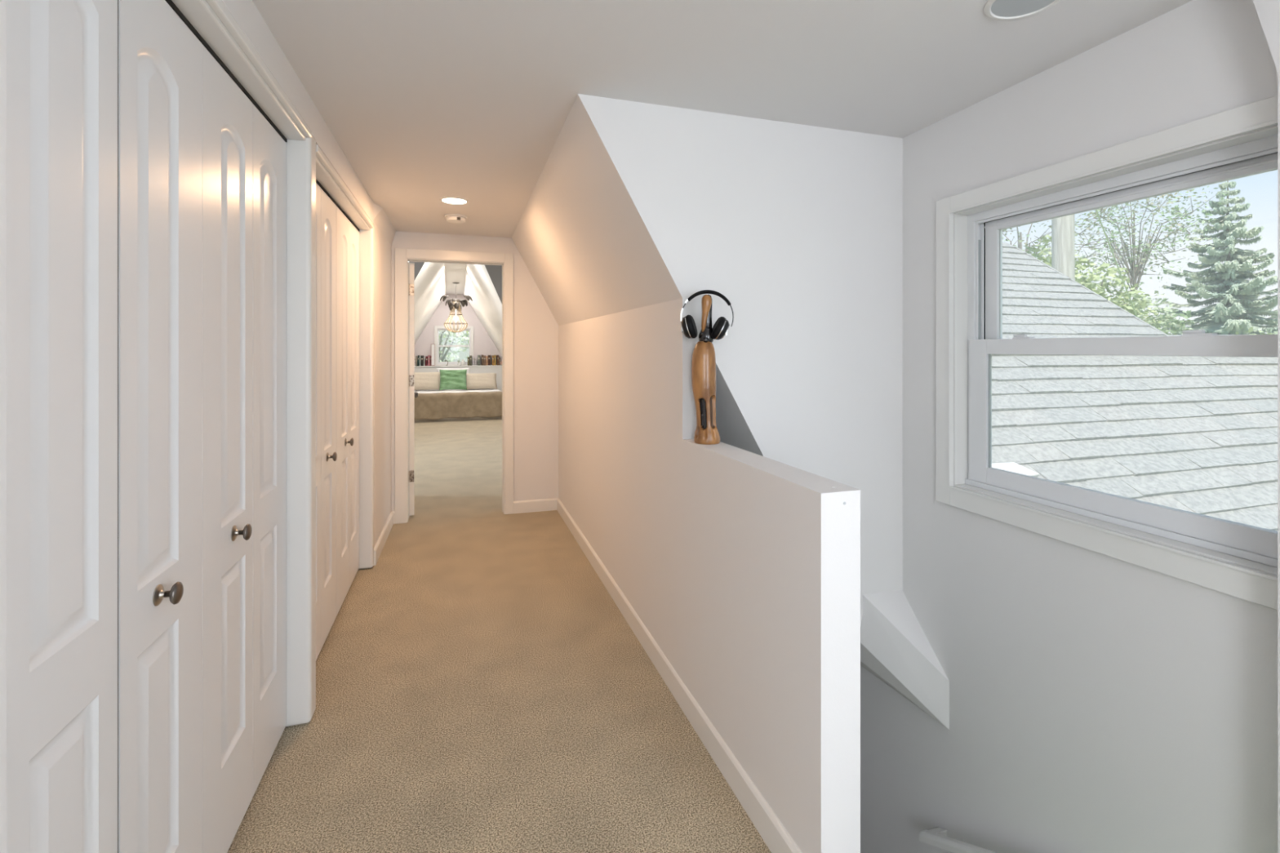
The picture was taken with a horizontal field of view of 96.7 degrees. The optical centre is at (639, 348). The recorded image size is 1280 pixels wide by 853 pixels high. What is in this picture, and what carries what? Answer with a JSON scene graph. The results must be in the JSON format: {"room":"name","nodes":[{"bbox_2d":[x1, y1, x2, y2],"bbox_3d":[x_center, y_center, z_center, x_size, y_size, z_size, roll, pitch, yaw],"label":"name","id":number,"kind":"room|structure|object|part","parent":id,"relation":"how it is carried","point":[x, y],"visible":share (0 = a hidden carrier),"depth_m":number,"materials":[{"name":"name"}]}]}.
{"room":"upstairs hallway","nodes":[
{"label":"upstairs hallway","id":0,"kind":"room"},
{"bbox_2d":[0,0,395,852],"bbox_3d":[-1.072,0.180,0.543,0.782,2.300,7.680,0,0,-18],"label":"wall","id":1,"kind":"structure","parent":0,"point":[246,15],"depth_m":1.86,"materials":[{"name":"white paint"}]},
{"bbox_2d":[6,0,117,852],"bbox_3d":[-0.889,0.298,0.840,0.034,2.024,0.335,0,0,-18],"label":"door","id":2,"kind":"structure","parent":1,"relation":"in","point":[62,55],"depth_m":0.86,"materials":[{"name":"white paint"}]},
{"bbox_3d":[-0.887,-0.069,0.874,0.010,1.049,0.161,0,0,-17],"label":"raised panel","id":3,"kind":"part","parent":2,"relation":"part of","materials":[{"name":"white paint"}]},
{"bbox_3d":[-0.887,0.824,0.874,0.010,0.488,0.161,0,0,-17],"label":"raised panel","id":4,"kind":"part","parent":2,"relation":"part of","materials":[{"name":"white paint"}]},
{"bbox_2d":[118,0,202,852],"bbox_3d":[-0.974,0.298,1.174,0.072,2.024,0.337,0,0,-18],"label":"door","id":5,"kind":"structure","parent":1,"relation":"in","point":[160,58],"depth_m":1.14,"materials":[{"name":"white paint"}]},
{"bbox_3d":[-0.972,-0.069,1.143,0.010,1.049,0.163,0,0,-17],"label":"raised panel","id":6,"kind":"part","parent":5,"relation":"part of","materials":[{"name":"white paint"}]},
{"bbox_3d":[-0.972,0.824,1.143,0.010,0.488,0.163,0,0,-17],"label":"raised panel","id":7,"kind":"part","parent":5,"relation":"part of","materials":[{"name":"white paint"}]},
{"bbox_3d":[-0.941,0.494,1.146,0.026,0.043,0.043,0,0,-17],"label":"knob","id":8,"kind":"part","parent":5,"relation":"part of","materials":[{"name":"grey metal"}]},
{"bbox_2d":[202,44,252,852],"bbox_3d":[-1.076,0.298,1.497,0.072,2.024,0.337,0,0,-18],"label":"door","id":9,"kind":"structure","parent":1,"relation":"in","point":[227,111],"depth_m":1.47,"materials":[{"name":"white paint"}]},
{"bbox_3d":[-1.090,-0.069,1.519,0.010,1.049,0.169,0,0,-17],"label":"raised panel","id":10,"kind":"part","parent":9,"relation":"part of","materials":[{"name":"white paint"}]},
{"bbox_3d":[-1.090,0.824,1.519,0.010,0.488,0.169,0,0,-17],"label":"raised panel","id":11,"kind":"part","parent":9,"relation":"part of","materials":[{"name":"white paint"}]},
{"bbox_3d":[-1.061,0.494,1.528,0.026,0.043,0.043,0,0,-17],"label":"knob","id":12,"kind":"part","parent":9,"relation":"part of","materials":[{"name":"grey metal"}]},
{"bbox_2d":[117,0,359,852],"bbox_3d":[-1.274,0.289,2.016,0.064,2.038,2.892,0,0,-18],"label":"trim","id":13,"kind":"structure","parent":1,"relation":"attached to","point":[172,5],"depth_m":1.23,"materials":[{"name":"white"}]},
{"bbox_2d":[171,0,311,140],"bbox_3d":[-1.004,-0.748,1.320,0.120,0.040,1.402,0,0,-18],"label":"trim","id":14,"kind":"structure","parent":1,"relation":"attached to","point":[211,19],"depth_m":1.45,"materials":[{"name":"white paint"}]},
{"bbox_2d":[252,103,286,796],"bbox_3d":[-1.196,0.298,1.815,0.034,2.024,0.334,0,0,-18],"label":"door","id":15,"kind":"structure","parent":1,"relation":"in","point":[268,148],"depth_m":1.79,"materials":[{"name":"white paint"}]},
{"bbox_3d":[-1.177,-0.069,1.795,0.010,1.049,0.162,0,0,-17],"label":"raised panel","id":16,"kind":"part","parent":15,"relation":"part of","materials":[{"name":"white paint"}]},
{"bbox_3d":[-1.177,0.824,1.795,0.010,0.488,0.162,0,0,-17],"label":"raised panel","id":17,"kind":"part","parent":15,"relation":"part of","materials":[{"name":"white paint"}]},
{"bbox_2d":[285,134,315,727],"bbox_3d":[-1.229,0.278,2.030,0.116,2.096,0.088,0,0,-18],"label":"trim","id":18,"kind":"structure","parent":1,"relation":"attached to","point":[300,154],"depth_m":2.00,"materials":[{"name":"white paint"}]},
{"bbox_2d":[315,182,320,660],"bbox_3d":[-1.337,0.307,2.263,0.034,2.006,0.413,0,0,-18],"label":"door","id":19,"kind":"structure","parent":1,"relation":"in","point":[317,187],"depth_m":2.42,"materials":[{"name":"white paint"}]},
{"bbox_3d":[-1.336,-0.069,2.300,0.010,1.049,0.210,0,0,-17],"label":"raised panel","id":20,"kind":"part","parent":19,"relation":"part of","materials":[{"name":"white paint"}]},
{"bbox_3d":[-1.336,0.824,2.300,0.010,0.488,0.210,0,0,-17],"label":"raised panel","id":21,"kind":"part","parent":19,"relation":"part of","materials":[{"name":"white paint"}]},
{"bbox_2d":[320,188,337,649],"bbox_3d":[-1.430,0.307,2.622,0.072,2.006,0.321,0,0,-18],"label":"door","id":22,"kind":"structure","parent":1,"relation":"in","point":[328,208],"depth_m":2.60,"materials":[{"name":"white paint"}]},
{"bbox_3d":[-1.431,-0.069,2.600,0.010,1.049,0.150,0,0,-17],"label":"raised panel","id":23,"kind":"part","parent":22,"relation":"part of","materials":[{"name":"white paint"}]},
{"bbox_3d":[-1.431,0.824,2.600,0.010,0.488,0.150,0,0,-17],"label":"raised panel","id":24,"kind":"part","parent":22,"relation":"part of","materials":[{"name":"white paint"}]},
{"bbox_3d":[-1.397,0.494,2.592,0.026,0.043,0.043,0,0,-17],"label":"knob","id":25,"kind":"part","parent":22,"relation":"part of","materials":[{"name":"grey metal"}]},
{"bbox_2d":[315,144,373,230],"bbox_3d":[-1.452,-0.736,2.741,0.120,0.052,1.402,0,0,-18],"label":"trim","id":26,"kind":"structure","parent":1,"relation":"attached to","point":[326,175],"depth_m":2.60,"materials":[{"name":"white paint"}]},
{"bbox_2d":[336,205,353,616],"bbox_3d":[-1.529,0.307,2.936,0.072,2.006,0.326,0,0,-18],"label":"door","id":27,"kind":"structure","parent":1,"relation":"in","point":[343,442],"depth_m":2.90,"materials":[{"name":"white paint"}]},
{"bbox_3d":[-1.548,-0.069,2.972,0.010,1.049,0.150,0,0,-17],"label":"raised panel","id":28,"kind":"part","parent":27,"relation":"part of","materials":[{"name":"white paint"}]},
{"bbox_3d":[-1.548,0.824,2.972,0.010,0.488,0.150,0,0,-17],"label":"raised panel","id":29,"kind":"part","parent":27,"relation":"part of","materials":[{"name":"white paint"}]},
{"bbox_3d":[-1.525,0.494,2.998,0.026,0.043,0.043,0,0,-17],"label":"knob","id":30,"kind":"part","parent":27,"relation":"part of","materials":[{"name":"grey metal"}]},
{"bbox_2d":[349,221,359,587],"bbox_3d":[-1.646,0.307,3.242,0.034,2.006,0.321,0,0,-18],"label":"door","id":31,"kind":"structure","parent":1,"relation":"in","point":[353,232],"depth_m":3.23,"materials":[{"name":"white paint"}]},
{"bbox_3d":[-1.626,-0.069,3.220,0.010,1.049,0.160,0,0,-17],"label":"raised panel","id":32,"kind":"part","parent":31,"relation":"part of","materials":[{"name":"white paint"}]},
{"bbox_3d":[-1.626,0.824,3.220,0.010,0.488,0.160,0,0,-17],"label":"raised panel","id":33,"kind":"part","parent":31,"relation":"part of","materials":[{"name":"white paint"}]},
{"bbox_2d":[358,222,373,568],"bbox_3d":[-1.674,0.278,3.439,0.116,2.096,0.063,0,0,-18],"label":"trim","id":34,"kind":"structure","parent":1,"relation":"attached to","point":[366,237],"depth_m":3.42,"materials":[{"name":"white paint"}]},
{"bbox_2d":[373,511,393,565],"bbox_3d":[-1.753,1.282,3.904,0.016,0.096,0.880,0,0,-17],"label":"baseboard","id":35,"kind":"structure","parent":1,"relation":"attached to","point":[380,543],"depth_m":3.79,"materials":[{"name":"white paint"}]},
{"bbox_2d":[408,261,424,279],"bbox_3d":[-3.652,-0.165,6.644,2.430,2.030,1.250,0,0,-18],"label":"ceiling","id":36,"kind":"structure","parent":0,"point":[418,265],"depth_m":6.50,"materials":[{"name":"grey paint"}]},
{"bbox_2d":[414,262,446,343],"bbox_3d":[-3.792,-0.165,9.216,1.290,2.030,6.240,0,0,-18],"label":"ceiling","id":37,"kind":"structure","parent":0,"point":[430,286],"depth_m":8.55,"materials":[{"name":"white paint"}]},
{"bbox_2d":[436,367,469,373],"bbox_3d":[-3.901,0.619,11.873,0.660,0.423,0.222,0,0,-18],"label":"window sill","id":38,"kind":"structure","parent":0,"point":[467,368],"depth_m":11.89,"materials":[{"name":"white wood"}]},
{"bbox_2d":[444,262,466,294],"bbox_3d":[-2.684,-1.180,8.512,5.400,0.001,8.250,0,0,-18],"label":"ceiling","id":39,"kind":"structure","parent":0,"point":[455,273],"depth_m":9.54,"materials":[{"name":"white paint"}]},
{"bbox_2d":[440,282,472,333],"bbox_3d":[-3.305,-0.730,10.233,0.559,0.899,0.410,0,0,-18],"label":"chandelier","id":40,"kind":"object","parent":39,"relation":"hanging from","point":[455,305],"visible":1,"depth_m":10.17,"materials":[{"name":"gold metal"}]},
{"bbox_3d":[-3.310,-0.662,10.228,0.090,0.366,0.088,0,0,-17],"label":"bulb","id":41,"kind":"part","parent":40,"relation":"part of","materials":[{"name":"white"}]},
{"bbox_2d":[414,293,502,365],"bbox_3d":[-4.042,0.010,12.488,3.000,2.640,0.150,0,0,-18],"label":"wall","id":42,"kind":"structure","parent":0,"point":[483,344],"depth_m":12.44,"materials":[{"name":"white paint"}]},
{"bbox_2d":[434,325,473,365],"bbox_3d":[-4.058,-0.056,12.420,0.810,0.858,0.090,0,0,-18],"label":"window","id":43,"kind":"structure","parent":42,"relation":"in","point":[470,329],"depth_m":12.38,"materials":[{"name":"white paint"}]},
{"bbox_2d":[414,364,502,391],"bbox_3d":[-4.006,0.853,12.307,2.740,0.955,0.215,0,0,-18],"label":"shelf","id":44,"kind":"object","parent":42,"relation":"attached to","point":[497,369],"depth_m":12.36,"materials":[{"name":"white paint"}]},
{"bbox_2d":[420,355,423,365],"bbox_3d":[-4.655,0.265,12.168,0.052,0.220,0.152,0,0,-18],"label":"book","id":45,"kind":"object","parent":44,"relation":"on","point":[421,357],"visible":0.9,"depth_m":12.10,"materials":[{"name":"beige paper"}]},
{"bbox_2d":[425,356,427,365],"bbox_3d":[-4.573,0.275,12.193,0.055,0.208,0.152,0,0,-18],"label":"book","id":46,"kind":"object","parent":44,"relation":"on","point":[426,358],"visible":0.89,"depth_m":12.12,"materials":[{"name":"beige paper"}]},
{"bbox_2d":[427,355,430,365],"bbox_3d":[-4.528,0.263,12.208,0.035,0.225,0.152,0,0,-18],"label":"book","id":47,"kind":"object","parent":44,"relation":"on","point":[428,356],"visible":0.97,"depth_m":12.14,"materials":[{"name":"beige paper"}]},
{"bbox_2d":[431,343,435,365],"bbox_3d":[-4.428,0.140,12.172,0.076,0.470,0.020,0,0,-18],"label":"picture frame","id":48,"kind":"object","parent":44,"relation":"on","point":[433,345],"visible":1,"depth_m":12.17,"materials":[{"name":"white wood"}]},
{"bbox_2d":[469,355,471,365],"bbox_3d":[-3.711,0.268,12.465,0.045,0.215,0.152,0,0,-18],"label":"book","id":49,"kind":"object","parent":44,"relation":"on","point":[470,357],"visible":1,"depth_m":12.39,"materials":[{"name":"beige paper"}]},
{"bbox_2d":[477,355,479,365],"bbox_3d":[-3.544,0.263,12.518,0.050,0.225,0.152,0,0,-18],"label":"book","id":50,"kind":"object","parent":44,"relation":"on","point":[478,356],"visible":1,"depth_m":12.45,"materials":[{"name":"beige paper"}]},
{"bbox_2d":[483,355,485,365],"bbox_3d":[-3.428,0.268,12.555,0.045,0.215,0.152,0,0,-18],"label":"book","id":51,"kind":"object","parent":44,"relation":"on","point":[484,357],"visible":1,"depth_m":12.49,"materials":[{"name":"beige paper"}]},
{"bbox_2d":[485,355,488,365],"bbox_3d":[-3.384,0.273,12.568,0.042,0.205,0.152,0,0,-18],"label":"book","id":52,"kind":"object","parent":44,"relation":"on","point":[486,357],"visible":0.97,"depth_m":12.50,"materials":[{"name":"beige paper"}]},
{"bbox_2d":[488,355,490,365],"bbox_3d":[-3.336,0.263,12.583,0.047,0.225,0.152,0,0,-18],"label":"book","id":53,"kind":"object","parent":44,"relation":"on","point":[489,356],"visible":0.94,"depth_m":12.51,"materials":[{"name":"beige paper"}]},
{"bbox_2d":[491,355,493,365],"bbox_3d":[-3.261,0.268,12.607,0.040,0.215,0.152,0,0,-18],"label":"book","id":54,"kind":"object","parent":44,"relation":"on","point":[492,357],"visible":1,"depth_m":12.54,"materials":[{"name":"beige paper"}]},
{"bbox_2d":[493,355,496,365],"bbox_3d":[-3.220,0.263,12.620,0.039,0.225,0.152,0,0,-18],"label":"book","id":55,"kind":"object","parent":44,"relation":"on","point":[495,356],"visible":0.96,"depth_m":12.55,"materials":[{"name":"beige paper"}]},
{"bbox_2d":[391,231,558,511],"bbox_3d":[-1.425,0.010,4.521,5.400,2.640,0.120,0,0,-18],"label":"wall","id":56,"kind":"structure","parent":0,"point":[535,329],"depth_m":4.62,"materials":[{"name":"white paint"}]},
{"bbox_2d":[392,511,395,524],"bbox_3d":[-1.870,1.282,4.309,0.025,0.096,0.016,0,0,-18],"label":"baseboard","id":57,"kind":"structure","parent":56,"relation":"attached to","point":[393,511],"depth_m":4.30,"materials":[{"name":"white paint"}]},
{"bbox_2d":[408,262,417,515],"bbox_3d":[-1.916,0.320,4.807,0.116,1.988,0.730,0,0,-25],"label":"door","id":58,"kind":"structure","parent":56,"relation":"in","point":[412,394],"depth_m":4.47,"materials":[{"name":"white paint"}]},
{"bbox_2d":[395,247,513,524],"bbox_3d":[-1.457,0.284,4.503,0.879,2.092,0.142,0,0,-18],"label":"trim","id":59,"kind":"structure","parent":56,"relation":"attached to","point":[402,255],"depth_m":4.41,"materials":[{"name":"white paint"}]},
{"bbox_2d":[513,497,557,513],"bbox_3d":[-0.844,1.282,4.633,0.368,0.096,0.016,0,0,-18],"label":"baseboard","id":60,"kind":"structure","parent":56,"relation":"attached to","point":[543,504],"depth_m":4.62,"materials":[{"name":"white paint"}]},
{"bbox_2d":[463,263,502,355],"bbox_3d":[-2.211,-0.190,9.190,1.199,1.980,7.240,0,0,-18],"label":"ceiling","id":61,"kind":"structure","parent":0,"point":[486,304],"depth_m":8.77,"materials":[{"name":"white paint"}]},
{"bbox_2d":[484,264,502,303],"bbox_3d":[-0.913,-0.190,7.503,2.630,1.980,3.240,0,0,-18],"label":"ceiling","id":62,"kind":"structure","parent":0,"point":[495,272],"depth_m":6.26,"materials":[{"name":"grey paint"}]},
{"bbox_2d":[226,416,771,852],"bbox_3d":[-1.534,1.440,4.864,5.400,0.220,16.200,0,0,-18],"label":"floor","id":63,"kind":"structure","parent":0,"point":[481,687],"depth_m":2.07,"materials":[{"name":"carpet"}]},
{"bbox_2d":[414,388,501,419],"bbox_3d":[-3.767,1.093,11.274,1.915,0.475,1.850,0,0,-18],"label":"bed","id":64,"kind":"object","parent":63,"relation":"on","point":[436,390],"visible":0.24,"depth_m":11.50,"materials":[{"name":"beige"}]},
{"bbox_2d":[414,372,439,390],"bbox_3d":[-4.358,0.658,11.411,0.710,0.354,0.264,0,0,-18],"label":"pillow","id":65,"kind":"object","parent":64,"relation":"on","point":[423,380],"visible":0.66,"depth_m":11.36,"materials":[{"name":"beige fabric"}]},
{"bbox_2d":[439,368,466,390],"bbox_3d":[-3.736,0.628,11.384,0.526,0.404,0.266,0,0,-17],"label":"cushion","id":66,"kind":"object","parent":64,"relation":"on","point":[449,379],"visible":1,"depth_m":11.32,"materials":[{"name":"green fabric"}]},
{"bbox_3d":[-3.767,0.983,11.274,1.915,0.255,1.850,0,0,-17],"label":"mattress","id":67,"kind":"part","parent":64,"relation":"part of","materials":[{"name":"white fabric"}]},
{"bbox_2d":[414,391,502,422],"bbox_3d":[-3.495,1.066,10.427,1.981,0.504,0.211,0,0,-18],"label":"blanket","id":68,"kind":"object","parent":64,"relation":"on","point":[464,405],"visible":0.75,"depth_m":10.41,"materials":[{"name":"beige fabric"}]},
{"bbox_2d":[417,389,500,393],"bbox_3d":[-3.621,0.864,10.811,1.966,0.073,0.562,0,0,-18],"label":"duvet","id":69,"kind":"object","parent":64,"relation":"on","point":[420,392],"visible":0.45,"depth_m":10.92,"materials":[{"name":"white fabric"}]},
{"bbox_2d":[466,373,497,389],"bbox_3d":[-3.311,0.679,11.741,0.704,0.329,0.263,0,0,-20],"label":"pillow","id":70,"kind":"object","parent":64,"relation":"on","point":[473,380],"visible":0.84,"depth_m":11.68,"materials":[{"name":"beige fabric"}]},
{"bbox_2d":[511,93,735,680],"bbox_3d":[-0.341,0.215,3.385,0.615,2.230,2.738,0,0,-18],"label":"wall","id":71,"kind":"structure","parent":0,"point":[629,215],"depth_m":2.41,"materials":[{"name":"white paint"}]},
{"bbox_2d":[556,497,802,852],"bbox_3d":[-0.135,1.282,3.010,0.016,0.096,3.557,0,0,-18],"label":"baseboard","id":72,"kind":"structure","parent":71,"relation":"attached to","point":[775,835],"depth_m":1.92,"materials":[{"name":"white paint"}]},
{"bbox_2d":[252,0,1192,237],"bbox_3d":[0.063,-0.950,0.964,3.200,0.120,7.800,0,0,-18],"label":"ceiling","id":73,"kind":"structure","parent":0,"point":[426,101],"depth_m":1.78,"materials":[{"name":"white paint"}]},
{"bbox_2d":[439,196,469,204],"bbox_3d":[-1.117,-0.887,3.423,0.170,0.006,0.170,0,0,-18],"label":"recessed light","id":74,"kind":"object","parent":73,"relation":"in","point":[450,200],"visible":1,"depth_m":3.41,"materials":[{"name":"white plastic"}]},
{"bbox_2d":[444,213,466,223],"bbox_3d":[-1.241,-0.869,3.834,0.148,0.042,0.148,0,0,-18],"label":"smoke detector","id":75,"kind":"object","parent":73,"relation":"attached to","point":[451,218],"visible":1,"depth_m":3.79,"materials":[{"name":"white plastic"}]},
{"bbox_3d":[-1.241,-0.883,3.834,0.148,0.014,0.148,0,0,-17],"label":"mounting plate","id":76,"kind":"part","parent":75,"relation":"part of","materials":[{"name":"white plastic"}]},
{"bbox_2d":[983,0,1061,20],"bbox_3d":[0.982,-0.887,1.447,0.184,0.006,0.184,0,0,-18],"label":"recessed light","id":77,"kind":"object","parent":73,"relation":"in","point":[997,10],"visible":1,"depth_m":1.48,"materials":[{"name":"white plastic"}]},
{"bbox_2d":[715,383,751,452],"bbox_3d":[0.460,0.730,2.981,0.900,1.480,1.290,0,0,-18],"label":"wall","id":78,"kind":"structure","parent":0,"point":[730,433],"depth_m":2.37,"materials":[{"name":"white paint"}]},
{"bbox_2d":[682,438,860,852],"bbox_3d":[0.140,2.183,2.368,0.123,3.694,2.168,0,0,-18],"label":"wall","id":79,"kind":"structure","parent":0,"point":[771,548],"depth_m":1.48,"materials":[{"name":"white paint"}]},
{"bbox_2d":[691,294,719,444],"bbox_3d":[0.236,0.072,2.034,0.100,0.529,0.094,0,0,-18],"label":"wooden sculpture","id":80,"kind":"object","parent":79,"relation":"on","point":[704,358],"visible":1,"depth_m":2.01,"materials":[{"name":"beige wood"}]},
{"bbox_2d":[680,289,733,339],"bbox_3d":[0.239,-0.119,2.034,0.188,0.179,0.088,0,0,7],"label":"headphones","id":81,"kind":"object","parent":80,"relation":"hanging from","point":[688,326],"visible":0.99,"depth_m":2.01,"materials":[{"name":"black plastic"}]},
{"bbox_2d":[680,315,697,338],"bbox_3d":[0.178,-0.077,2.041,0.072,0.087,0.083,0,0,-17],"label":"ear cup","id":82,"kind":"object","parent":81,"relation":"on","point":[688,326],"depth_m":2.01,"materials":[{"name":"black plastic"}]},
{"bbox_2d":[711,316,729,339],"bbox_3d":[0.284,-0.071,2.031,0.070,0.084,0.087,0,0,-17],"label":"ear cup","id":83,"kind":"object","parent":81,"relation":"on","point":[720,328],"depth_m":2.00,"materials":[{"name":"black plastic"}]},
{"bbox_2d":[713,115,902,626],"bbox_3d":[0.668,0.159,2.320,0.901,2.098,0.097,0,0,-18],"label":"wall","id":84,"kind":"structure","parent":0,"point":[809,364],"depth_m":2.30,"materials":[{"name":"white paint"}]},
{"bbox_2d":[860,590,949,729],"bbox_3d":[0.962,1.248,2.412,0.285,0.471,0.578,0,0,-18],"label":"wall","id":85,"kind":"structure","parent":0,"point":[895,647],"depth_m":2.29,"materials":[{"name":"white paint"}]},
{"bbox_2d":[860,0,1277,852],"bbox_3d":[1.553,1.620,1.119,0.255,5.220,7.200,0,0,-18],"label":"wall","id":86,"kind":"structure","parent":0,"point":[1099,703],"depth_m":1.76,"materials":[{"name":"white paint"}]},
{"bbox_3d":[1.263,1.635,1.774,0.096,0.546,0.925,0,0,-18],"label":"handrail","id":87,"kind":"part","parent":86,"relation":"part of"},
{"bbox_2d":[936,94,1277,610],"bbox_3d":[1.402,0.010,1.683,0.164,1.170,1.168,0,0,-18],"label":"window","id":88,"kind":"structure","parent":86,"relation":"attached to","point":[978,231],"depth_m":1.75,"materials":[{"name":"white paint"}]},
{"bbox_3d":[1.408,0.232,1.694,0.028,0.530,0.984,0,0,-17],"label":"sash","id":89,"kind":"part","parent":88,"relation":"part of","materials":[{"name":"white plastic"}]},
{"bbox_3d":[1.456,-0.228,1.694,0.032,0.496,0.955,0,0,-17],"label":"sash","id":90,"kind":"part","parent":88,"relation":"part of","materials":[{"name":"glass"}]},
{"bbox_3d":[1.458,-0.234,1.694,0.004,0.408,0.855,0,0,-17],"label":"glass pane","id":91,"kind":"part","parent":88,"relation":"part of","materials":[{"name":"clear glass"}]},
{"bbox_2d":[1253,0,1279,852],"bbox_3d":[1.627,1.620,0.634,0.085,5.020,1.430,0,0,-18],"label":"wall","id":92,"kind":"structure","parent":0,"point":[1268,11],"depth_m":1.24,"materials":[{"name":"white paint"}]},
{"label":"outside","id":93,"kind":"structure","parent":0,"visible":0},
{"bbox_3d":[9.795,4.580,18.816,90.000,0.100,90.000,0,0,-18],"label":"ground","id":94,"kind":"structure","parent":93,"visible":0},
{"bbox_2d":[439,330,469,361],"bbox_3d":[-6.233,1.437,17.374,3.434,6.197,3.492,0,0,-18],"label":"leafy tree","id":95,"kind":"object","parent":94,"relation":"on","point":[465,336],"visible":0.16,"depth_m":17.30,"materials":[{"name":"green plant"}]},
{"bbox_2d":[439,333,469,361],"bbox_3d":[-6.307,1.930,26.322,6.600,5.200,5.600,0,0,-18],"label":"house","id":96,"kind":"structure","parent":94,"relation":"on","point":[462,355],"depth_m":24.65,"materials":[{"name":"white"}]},
{"bbox_2d":[448,330,469,342],"bbox_3d":[-5.744,0.943,20.189,3.026,7.183,2.651,0,0,12],"label":"leafy tree","id":97,"kind":"object","parent":94,"relation":"on","point":[467,331],"visible":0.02,"depth_m":20.23,"materials":[{"name":"green plant"}]},
{"bbox_2d":[1002,217,1095,257],"bbox_3d":[9.750,0.380,14.534,2.556,8.305,2.683,0,0,-18],"label":"leafy tree","id":98,"kind":"object","parent":94,"relation":"on","point":[1020,241],"visible":0.18,"depth_m":14.19,"materials":[{"name":"green plant"}]},
{"bbox_2d":[1051,213,1075,280],"bbox_3d":[7.437,-0.720,9.999,1.800,10.500,0.370,0,0,-18],"label":"utility pole","id":99,"kind":"object","parent":94,"relation":"on","point":[1063,228],"visible":0.02,"depth_m":9.87,"materials":[{"name":"beige wood"}]},
{"bbox_2d":[1095,208,1137,317],"bbox_3d":[10.409,0.337,11.460,6.432,8.426,0.099,0,0,-27],"label":"guy wire","id":100,"kind":"object","parent":99,"relation":"attached to","point":[1096,209],"visible":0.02,"depth_m":10.80,"materials":[{"name":"silver metal"}]},
{"bbox_2d":[1023,234,1106,295],"bbox_3d":[8.469,1.078,12.134,2.189,6.912,2.181,0,0,-18],"label":"leafy tree","id":101,"kind":"object","parent":94,"relation":"on","point":[1047,260],"visible":0.08,"depth_m":11.57,"materials":[{"name":"green plant"}]},
{"bbox_2d":[1075,262,1162,328],"bbox_3d":[10.655,1.269,13.605,2.583,6.532,2.462,0,0,-18],"label":"leafy tree","id":102,"kind":"object","parent":94,"relation":"on","point":[1110,271],"visible":0.17,"depth_m":13.05,"materials":[{"name":"green plant"}]},
{"bbox_2d":[991,242,1277,531],"bbox_3d":[3.803,1.668,3.968,5.720,5.725,4.500,0,0,-18],"label":"shingled roof","id":103,"kind":"structure","parent":94,"relation":"on","point":[1196,434],"depth_m":3.77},
{"bbox_2d":[1048,186,1228,298],"bbox_3d":[14.937,-0.576,17.404,4.155,10.215,4.570,0,0,44],"label":"leafy tree","id":104,"kind":"object","parent":94,"relation":"on","point":[1135,268],"visible":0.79,"depth_m":16.93,"materials":[{"name":"green plant"}]},
{"bbox_2d":[1109,290,1194,334],"bbox_3d":[13.076,1.479,15.644,3.120,6.113,3.362,0,0,21],"label":"leafy tree","id":105,"kind":"object","parent":94,"relation":"on","point":[1162,317],"visible":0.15,"depth_m":14.89,"materials":[{"name":"green plant"}]},
{"bbox_2d":[1143,180,1277,334],"bbox_3d":[19.703,-0.461,18.614,7.262,10.318,7.151,0,0,17],"label":"spruce tree","id":106,"kind":"object","parent":94,"relation":"on","point":[1238,308],"visible":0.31,"depth_m":18.57,"materials":[{"name":"green plant"}]},
{"bbox_2d":[1235,326,1273,334],"bbox_3d":[13.982,2.015,13.218,2.316,5.042,2.502,0,0,-18],"label":"bush","id":107,"kind":"object","parent":94,"relation":"on","point":[1250,330],"visible":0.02,"depth_m":12.96,"materials":[{"name":"green plant"}]}
]}

